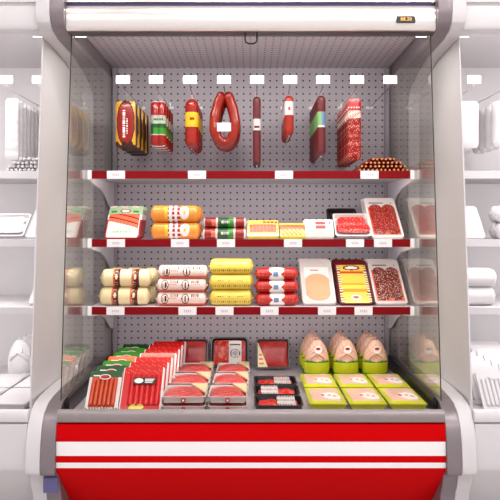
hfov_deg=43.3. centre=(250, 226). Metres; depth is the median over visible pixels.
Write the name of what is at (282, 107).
sausage
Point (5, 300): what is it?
shelf
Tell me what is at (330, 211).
tray
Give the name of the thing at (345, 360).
bag
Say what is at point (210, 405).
tray
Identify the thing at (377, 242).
price card
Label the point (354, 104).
pack
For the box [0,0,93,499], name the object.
fridge
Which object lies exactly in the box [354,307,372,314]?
price card
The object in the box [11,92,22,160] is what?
pack
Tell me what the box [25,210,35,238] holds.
tray
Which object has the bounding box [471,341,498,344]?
pack
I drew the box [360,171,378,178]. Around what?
price card
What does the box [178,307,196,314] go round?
price card
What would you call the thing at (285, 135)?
sausage
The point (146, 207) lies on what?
pack
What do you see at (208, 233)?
sausage
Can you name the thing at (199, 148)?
sausage
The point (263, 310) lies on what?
price card
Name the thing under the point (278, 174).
price card
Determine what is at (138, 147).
packet
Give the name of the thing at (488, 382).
pack
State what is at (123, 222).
pack
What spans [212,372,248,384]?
tray
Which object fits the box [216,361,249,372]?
tray
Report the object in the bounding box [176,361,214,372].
tray
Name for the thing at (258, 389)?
tray
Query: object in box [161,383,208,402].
tray
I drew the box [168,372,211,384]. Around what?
tray
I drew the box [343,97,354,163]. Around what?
pack
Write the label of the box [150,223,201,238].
sausage
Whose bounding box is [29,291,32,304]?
tray
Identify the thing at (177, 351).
pack
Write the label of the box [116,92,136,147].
packet
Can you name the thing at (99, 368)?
pack
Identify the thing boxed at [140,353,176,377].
pack
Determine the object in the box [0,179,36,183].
shelf
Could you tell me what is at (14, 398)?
tray
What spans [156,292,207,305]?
sausage
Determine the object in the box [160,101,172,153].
packet
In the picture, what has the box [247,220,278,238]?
pack
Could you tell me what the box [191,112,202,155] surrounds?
sausage
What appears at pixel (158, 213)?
sausage
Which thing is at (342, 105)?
pack
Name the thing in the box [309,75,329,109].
hook
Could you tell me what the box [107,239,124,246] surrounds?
price card
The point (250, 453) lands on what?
fridge
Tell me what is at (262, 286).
sausage
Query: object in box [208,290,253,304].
sausage
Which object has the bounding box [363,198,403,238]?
tray
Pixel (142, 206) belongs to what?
pack
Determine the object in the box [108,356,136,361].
pack
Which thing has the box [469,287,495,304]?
sausage
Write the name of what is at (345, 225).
tray
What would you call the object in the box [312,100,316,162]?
sausage
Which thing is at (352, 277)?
pack
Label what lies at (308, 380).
tray
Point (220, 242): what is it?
price card
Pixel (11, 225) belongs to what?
tray
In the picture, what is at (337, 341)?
bag
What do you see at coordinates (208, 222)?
sausage
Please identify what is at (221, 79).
hook
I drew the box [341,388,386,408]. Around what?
tray
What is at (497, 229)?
sausage
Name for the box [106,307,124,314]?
price card
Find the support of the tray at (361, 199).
on the fridge at (250, 453)
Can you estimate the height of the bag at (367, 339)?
0.178 m
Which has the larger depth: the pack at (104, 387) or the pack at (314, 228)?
the pack at (314, 228)
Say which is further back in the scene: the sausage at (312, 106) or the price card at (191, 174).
the sausage at (312, 106)
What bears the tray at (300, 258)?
on the fridge at (250, 453)
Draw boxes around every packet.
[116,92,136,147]
[121,95,140,150]
[125,100,144,153]
[130,104,148,155]
[151,92,166,146]
[154,95,168,149]
[157,98,170,151]
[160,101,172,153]
[462,93,478,147]
[472,101,486,153]
[478,99,492,151]
[485,94,499,149]
[491,101,499,146]
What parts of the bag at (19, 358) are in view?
leg, leg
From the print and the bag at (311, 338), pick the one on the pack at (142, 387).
the print
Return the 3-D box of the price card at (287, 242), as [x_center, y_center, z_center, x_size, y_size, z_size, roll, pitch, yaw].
[0.168,0.065,2.514,0.072,0.032,0.002,0,0,0]
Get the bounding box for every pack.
[5,90,18,159]
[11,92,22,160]
[15,95,26,161]
[23,97,30,157]
[27,100,33,157]
[32,101,37,157]
[34,104,38,138]
[84,371,122,408]
[97,366,127,401]
[103,361,131,366]
[104,206,143,238]
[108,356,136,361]
[113,352,140,356]
[118,348,144,352]
[119,367,164,408]
[123,344,148,348]
[129,362,169,402]
[135,357,172,384]
[138,206,144,238]
[140,207,146,238]
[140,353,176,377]
[141,207,147,238]
[144,349,179,370]
[149,345,182,367]
[153,341,185,362]
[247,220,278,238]
[279,223,305,238]
[304,219,333,238]
[331,259,360,301]
[332,260,338,302]
[334,260,373,304]
[337,105,342,166]
[338,104,347,166]
[340,101,349,165]
[341,100,352,164]
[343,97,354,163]
[344,95,355,161]
[346,93,357,160]
[348,90,360,159]
[466,206,484,238]
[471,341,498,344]
[471,345,499,355]
[471,356,482,360]
[471,361,490,397]
[471,366,498,404]
[475,371,499,408]
[476,349,499,360]
[483,353,499,363]
[490,357,499,365]
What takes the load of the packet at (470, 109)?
hanging from the hook at (471, 79)
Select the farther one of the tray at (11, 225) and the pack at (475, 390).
the tray at (11, 225)
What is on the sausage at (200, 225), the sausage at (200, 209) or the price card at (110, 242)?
the sausage at (200, 209)
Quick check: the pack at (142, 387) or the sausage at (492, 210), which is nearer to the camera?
the pack at (142, 387)
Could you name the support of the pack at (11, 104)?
hanging from the hook at (4, 79)
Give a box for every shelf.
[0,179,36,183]
[0,295,32,306]
[92,295,409,306]
[101,179,400,183]
[142,238,368,238]
[465,179,499,183]
[469,295,499,306]
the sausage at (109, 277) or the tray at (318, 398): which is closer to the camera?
the tray at (318, 398)
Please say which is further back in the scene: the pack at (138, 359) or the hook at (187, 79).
the hook at (187, 79)
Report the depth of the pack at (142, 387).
2.29 m
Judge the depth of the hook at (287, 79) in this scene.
2.55 m
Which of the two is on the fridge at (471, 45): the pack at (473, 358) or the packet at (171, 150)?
the pack at (473, 358)
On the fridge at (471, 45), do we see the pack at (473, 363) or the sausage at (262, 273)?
the pack at (473, 363)
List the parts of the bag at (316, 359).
leg, leg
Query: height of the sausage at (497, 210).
0.070 m
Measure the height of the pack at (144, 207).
0.140 m
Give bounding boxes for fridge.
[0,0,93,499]
[40,0,461,499]
[408,0,499,499]
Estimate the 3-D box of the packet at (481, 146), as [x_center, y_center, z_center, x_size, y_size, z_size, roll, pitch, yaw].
[1.036,-0.451,2.764,0.064,0.238,0.034,0,0,0]
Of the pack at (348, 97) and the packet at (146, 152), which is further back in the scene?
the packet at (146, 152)
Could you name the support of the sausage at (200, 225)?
on the fridge at (250, 453)
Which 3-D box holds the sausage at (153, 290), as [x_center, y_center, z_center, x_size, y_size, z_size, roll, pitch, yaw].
[-0.500,0.285,2.678,0.218,0.074,0.074,0,0,0]
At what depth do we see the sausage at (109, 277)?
2.57 m
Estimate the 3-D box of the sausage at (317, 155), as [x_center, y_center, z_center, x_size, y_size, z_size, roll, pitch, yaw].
[0.291,-0.429,2.672,0.037,0.282,0.037,0,0,-32]
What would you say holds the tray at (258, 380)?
on the fridge at (250, 453)
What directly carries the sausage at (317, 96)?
hanging from the hook at (320, 79)
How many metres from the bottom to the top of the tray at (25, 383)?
0.042 m
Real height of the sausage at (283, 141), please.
0.197 m
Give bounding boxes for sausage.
[98,287,151,304]
[100,269,152,286]
[112,268,159,284]
[147,285,157,302]
[150,206,200,221]
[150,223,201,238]
[156,279,207,291]
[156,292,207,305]
[157,265,208,277]
[159,206,203,222]
[162,278,209,289]
[185,92,198,149]
[188,95,199,151]
[190,109,200,153]
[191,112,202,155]
[198,223,202,238]
[201,228,246,238]
[202,217,247,227]
[208,259,253,273]
[208,274,253,289]
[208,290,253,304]
[209,90,239,147]
[213,93,240,149]
[214,258,252,268]
[215,105,240,151]
[253,91,260,166]
[254,267,298,279]
[254,280,298,292]
[254,293,299,305]
[281,111,289,144]
[282,107,289,142]
[283,104,291,138]
[284,90,293,136]
[310,106,313,164]
[311,102,315,163]
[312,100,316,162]
[313,98,317,161]
[314,96,318,159]
[315,93,320,158]
[317,90,325,157]
[468,269,496,286]
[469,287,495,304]
[488,206,499,222]
[489,223,497,238]
[494,206,499,221]
[494,223,499,238]
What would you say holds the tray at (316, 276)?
in the fridge at (250, 453)
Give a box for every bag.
[7,337,30,375]
[22,334,31,347]
[299,331,316,369]
[301,334,318,373]
[304,337,329,373]
[327,331,343,369]
[330,334,347,373]
[333,337,358,373]
[355,331,369,369]
[358,334,373,373]
[362,337,387,378]
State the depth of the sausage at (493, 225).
2.65 m
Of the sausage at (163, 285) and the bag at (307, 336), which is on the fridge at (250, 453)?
the bag at (307, 336)
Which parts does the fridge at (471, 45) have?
glass panel, ceiling panel, panel, price rail, price rail, price rail, panel, rail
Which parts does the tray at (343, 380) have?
film lid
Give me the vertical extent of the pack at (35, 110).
0.292 m
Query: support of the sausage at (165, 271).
on the sausage at (163, 285)
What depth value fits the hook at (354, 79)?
2.55 m
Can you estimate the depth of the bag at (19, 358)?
2.72 m
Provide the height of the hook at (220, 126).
0.055 m
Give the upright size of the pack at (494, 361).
0.135 m
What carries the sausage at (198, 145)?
hanging from the hook at (187, 79)
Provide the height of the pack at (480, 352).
0.135 m
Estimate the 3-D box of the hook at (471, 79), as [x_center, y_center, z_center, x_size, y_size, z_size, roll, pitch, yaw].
[0.902,-0.586,2.772,0.056,0.055,0.454,0,0,0]
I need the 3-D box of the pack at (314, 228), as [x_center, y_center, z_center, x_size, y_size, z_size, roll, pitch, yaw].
[0.280,0.010,2.601,0.117,0.082,0.068,0,0,0]
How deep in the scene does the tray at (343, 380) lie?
2.52 m
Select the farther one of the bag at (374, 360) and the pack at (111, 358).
the bag at (374, 360)
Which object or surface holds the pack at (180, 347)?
on the fridge at (250, 453)
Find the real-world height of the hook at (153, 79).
0.055 m
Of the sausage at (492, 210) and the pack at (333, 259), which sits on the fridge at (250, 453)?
the pack at (333, 259)
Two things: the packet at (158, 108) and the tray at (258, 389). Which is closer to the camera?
the tray at (258, 389)
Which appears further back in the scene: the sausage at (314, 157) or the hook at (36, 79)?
the sausage at (314, 157)
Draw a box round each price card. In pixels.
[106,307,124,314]
[107,171,124,178]
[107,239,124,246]
[171,239,188,246]
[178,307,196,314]
[188,171,205,178]
[215,307,233,314]
[217,239,234,246]
[260,307,278,314]
[275,171,292,178]
[284,239,301,246]
[318,307,335,314]
[346,239,363,246]
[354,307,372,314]
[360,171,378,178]
[374,239,391,246]
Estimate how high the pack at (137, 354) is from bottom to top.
0.125 m
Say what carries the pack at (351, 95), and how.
hanging from the hook at (354, 79)
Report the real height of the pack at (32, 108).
0.292 m
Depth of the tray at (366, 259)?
2.80 m
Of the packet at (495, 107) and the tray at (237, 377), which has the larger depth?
the packet at (495, 107)
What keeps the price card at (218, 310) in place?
attached to the fridge at (250, 453)
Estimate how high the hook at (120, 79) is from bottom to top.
0.055 m
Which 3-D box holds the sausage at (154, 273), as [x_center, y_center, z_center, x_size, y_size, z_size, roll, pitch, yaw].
[-0.498,0.210,2.682,0.218,0.074,0.074,0,0,0]
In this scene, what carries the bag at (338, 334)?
on the fridge at (250, 453)
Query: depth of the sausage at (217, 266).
2.57 m
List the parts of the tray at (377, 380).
film lid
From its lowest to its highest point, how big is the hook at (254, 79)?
0.055 m
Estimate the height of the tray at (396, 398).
0.042 m
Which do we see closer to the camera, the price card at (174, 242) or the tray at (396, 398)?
the tray at (396, 398)
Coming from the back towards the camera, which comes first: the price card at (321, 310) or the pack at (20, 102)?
the pack at (20, 102)
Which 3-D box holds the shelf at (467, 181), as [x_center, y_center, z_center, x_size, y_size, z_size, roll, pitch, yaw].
[1.420,-0.213,2.761,1.305,0.015,0.469,0,0,0]
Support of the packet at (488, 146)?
hanging from the hook
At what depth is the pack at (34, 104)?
2.88 m
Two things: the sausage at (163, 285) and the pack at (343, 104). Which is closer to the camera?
the sausage at (163, 285)
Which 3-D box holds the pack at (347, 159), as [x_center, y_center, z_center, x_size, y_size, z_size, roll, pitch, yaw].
[0.429,-0.424,2.657,0.054,0.292,0.020,0,0,1]
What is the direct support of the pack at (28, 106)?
hanging from the hook at (4, 79)
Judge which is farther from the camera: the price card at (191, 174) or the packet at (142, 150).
the packet at (142, 150)
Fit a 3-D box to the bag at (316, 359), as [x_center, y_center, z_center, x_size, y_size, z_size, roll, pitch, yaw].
[0.287,0.569,2.749,0.112,0.178,0.073,0,0,0]
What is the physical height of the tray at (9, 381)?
0.042 m
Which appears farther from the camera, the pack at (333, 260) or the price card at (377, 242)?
the pack at (333, 260)
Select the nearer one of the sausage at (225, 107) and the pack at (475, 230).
the pack at (475, 230)
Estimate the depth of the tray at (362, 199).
2.77 m
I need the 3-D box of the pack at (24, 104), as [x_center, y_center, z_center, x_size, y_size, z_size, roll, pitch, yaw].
[-0.991,-0.424,2.703,0.054,0.292,0.020,0,0,2]
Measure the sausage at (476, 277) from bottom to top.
0.074 m
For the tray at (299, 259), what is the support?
on the fridge at (250, 453)
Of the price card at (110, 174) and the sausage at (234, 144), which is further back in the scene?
the sausage at (234, 144)
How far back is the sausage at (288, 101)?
2.60 m
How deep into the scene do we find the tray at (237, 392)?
2.27 m
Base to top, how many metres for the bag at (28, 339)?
0.178 m
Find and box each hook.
[0,75,39,108]
[32,75,40,86]
[116,75,145,109]
[149,75,173,109]
[183,75,202,109]
[217,75,230,109]
[217,123,230,137]
[250,75,263,96]
[281,75,296,109]
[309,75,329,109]
[338,75,363,109]
[366,75,396,109]
[462,75,480,94]
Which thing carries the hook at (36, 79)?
attached to the fridge at (29, 45)
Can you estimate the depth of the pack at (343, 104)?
2.89 m
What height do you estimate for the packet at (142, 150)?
0.242 m
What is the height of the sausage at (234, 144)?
0.242 m
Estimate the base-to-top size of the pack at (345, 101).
0.292 m
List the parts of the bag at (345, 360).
leg, leg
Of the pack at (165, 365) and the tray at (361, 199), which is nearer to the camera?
the pack at (165, 365)
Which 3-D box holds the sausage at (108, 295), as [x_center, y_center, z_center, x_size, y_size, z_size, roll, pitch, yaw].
[-0.520,0.285,2.600,0.218,0.074,0.074,0,0,0]
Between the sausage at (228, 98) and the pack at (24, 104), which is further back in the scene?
the pack at (24, 104)
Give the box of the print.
[134,378,153,382]
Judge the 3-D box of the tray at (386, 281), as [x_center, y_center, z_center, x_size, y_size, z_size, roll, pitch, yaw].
[0.576,0.232,2.676,0.133,0.178,0.208,0,0,0]
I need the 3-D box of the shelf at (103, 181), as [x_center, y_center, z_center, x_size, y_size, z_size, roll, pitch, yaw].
[0.000,-0.213,2.761,1.305,0.015,0.469,0,0,0]
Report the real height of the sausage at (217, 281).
0.063 m
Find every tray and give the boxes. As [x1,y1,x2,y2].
[0,214,30,237]
[0,374,29,389]
[0,388,8,395]
[0,388,29,408]
[13,376,29,387]
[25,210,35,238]
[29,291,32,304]
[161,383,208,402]
[161,392,207,408]
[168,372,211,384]
[175,339,207,362]
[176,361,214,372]
[208,383,247,402]
[208,394,247,408]
[211,337,247,367]
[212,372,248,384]
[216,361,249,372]
[254,376,296,384]
[254,385,299,394]
[254,395,303,408]
[256,339,289,367]
[298,258,324,301]
[298,259,301,300]
[299,259,335,304]
[300,374,337,387]
[304,388,346,408]
[326,208,355,236]
[333,214,371,237]
[333,374,373,393]
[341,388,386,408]
[360,199,370,238]
[362,199,371,238]
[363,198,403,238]
[365,259,393,303]
[366,374,410,393]
[367,260,407,304]
[377,388,426,408]
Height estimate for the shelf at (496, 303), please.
0.015 m
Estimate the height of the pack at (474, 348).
0.135 m
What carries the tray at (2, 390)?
on the fridge at (29, 45)
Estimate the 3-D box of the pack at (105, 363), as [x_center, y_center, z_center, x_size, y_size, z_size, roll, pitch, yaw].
[-0.529,0.595,2.461,0.118,0.125,0.106,0,0,0]
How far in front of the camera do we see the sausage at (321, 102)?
2.60 m
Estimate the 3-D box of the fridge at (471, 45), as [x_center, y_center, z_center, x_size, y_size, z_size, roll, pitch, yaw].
[1.420,0.170,2.618,1.419,2.060,1.005,0,0,0]
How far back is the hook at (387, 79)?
2.55 m
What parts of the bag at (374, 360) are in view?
leg, leg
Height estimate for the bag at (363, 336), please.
0.178 m
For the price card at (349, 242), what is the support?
attached to the fridge at (250, 453)
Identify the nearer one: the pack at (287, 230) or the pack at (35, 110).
the pack at (287, 230)
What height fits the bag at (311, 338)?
0.178 m
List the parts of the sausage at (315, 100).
casing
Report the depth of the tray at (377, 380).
2.52 m
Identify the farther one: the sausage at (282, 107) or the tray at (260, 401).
the sausage at (282, 107)
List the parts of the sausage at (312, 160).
casing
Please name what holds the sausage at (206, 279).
on the sausage
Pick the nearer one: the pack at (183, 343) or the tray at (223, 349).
the pack at (183, 343)
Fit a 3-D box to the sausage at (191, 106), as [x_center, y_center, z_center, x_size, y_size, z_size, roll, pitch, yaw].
[-0.247,-0.445,2.630,0.057,0.249,0.057,0,0,0]
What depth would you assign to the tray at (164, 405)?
2.25 m
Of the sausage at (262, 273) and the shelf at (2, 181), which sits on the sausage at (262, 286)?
the sausage at (262, 273)
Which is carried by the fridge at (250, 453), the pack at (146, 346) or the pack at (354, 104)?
the pack at (146, 346)
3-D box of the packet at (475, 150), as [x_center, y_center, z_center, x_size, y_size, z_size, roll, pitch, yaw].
[1.035,-0.451,2.839,0.064,0.238,0.034,0,0,1]
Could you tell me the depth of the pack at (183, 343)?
2.87 m
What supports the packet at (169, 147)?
hanging from the hook at (153, 79)
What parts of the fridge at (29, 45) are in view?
rail, price rail, panel, price rail, price rail, panel, ceiling panel, glass panel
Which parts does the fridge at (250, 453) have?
panel, price rail, price rail, price rail, pull handle, rail, panel, ceiling panel, panel, panel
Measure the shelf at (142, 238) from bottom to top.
0.015 m
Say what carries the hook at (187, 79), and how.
attached to the fridge at (250, 453)
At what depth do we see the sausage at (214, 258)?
2.66 m
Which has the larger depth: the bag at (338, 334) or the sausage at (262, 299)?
the bag at (338, 334)
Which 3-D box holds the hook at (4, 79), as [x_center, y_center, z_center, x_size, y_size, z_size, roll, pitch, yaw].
[-0.991,-0.586,2.772,0.056,0.055,0.454,0,0,0]
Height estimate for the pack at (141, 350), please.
0.125 m
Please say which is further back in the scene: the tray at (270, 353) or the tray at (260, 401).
the tray at (270, 353)
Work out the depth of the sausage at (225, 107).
2.75 m
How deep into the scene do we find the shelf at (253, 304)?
2.59 m
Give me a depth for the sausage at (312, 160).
2.87 m
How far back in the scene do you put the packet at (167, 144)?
2.69 m
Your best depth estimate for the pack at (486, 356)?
2.60 m
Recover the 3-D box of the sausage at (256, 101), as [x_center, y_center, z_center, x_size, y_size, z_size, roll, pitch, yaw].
[0.024,-0.410,2.630,0.033,0.319,0.033,0,0,-19]
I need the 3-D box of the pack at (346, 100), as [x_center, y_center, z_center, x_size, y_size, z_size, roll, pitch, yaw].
[0.429,-0.424,2.795,0.054,0.292,0.020,0,0,1]
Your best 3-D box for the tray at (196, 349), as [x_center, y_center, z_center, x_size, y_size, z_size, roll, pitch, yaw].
[-0.276,0.584,2.917,0.154,0.128,0.064,0,0,0]

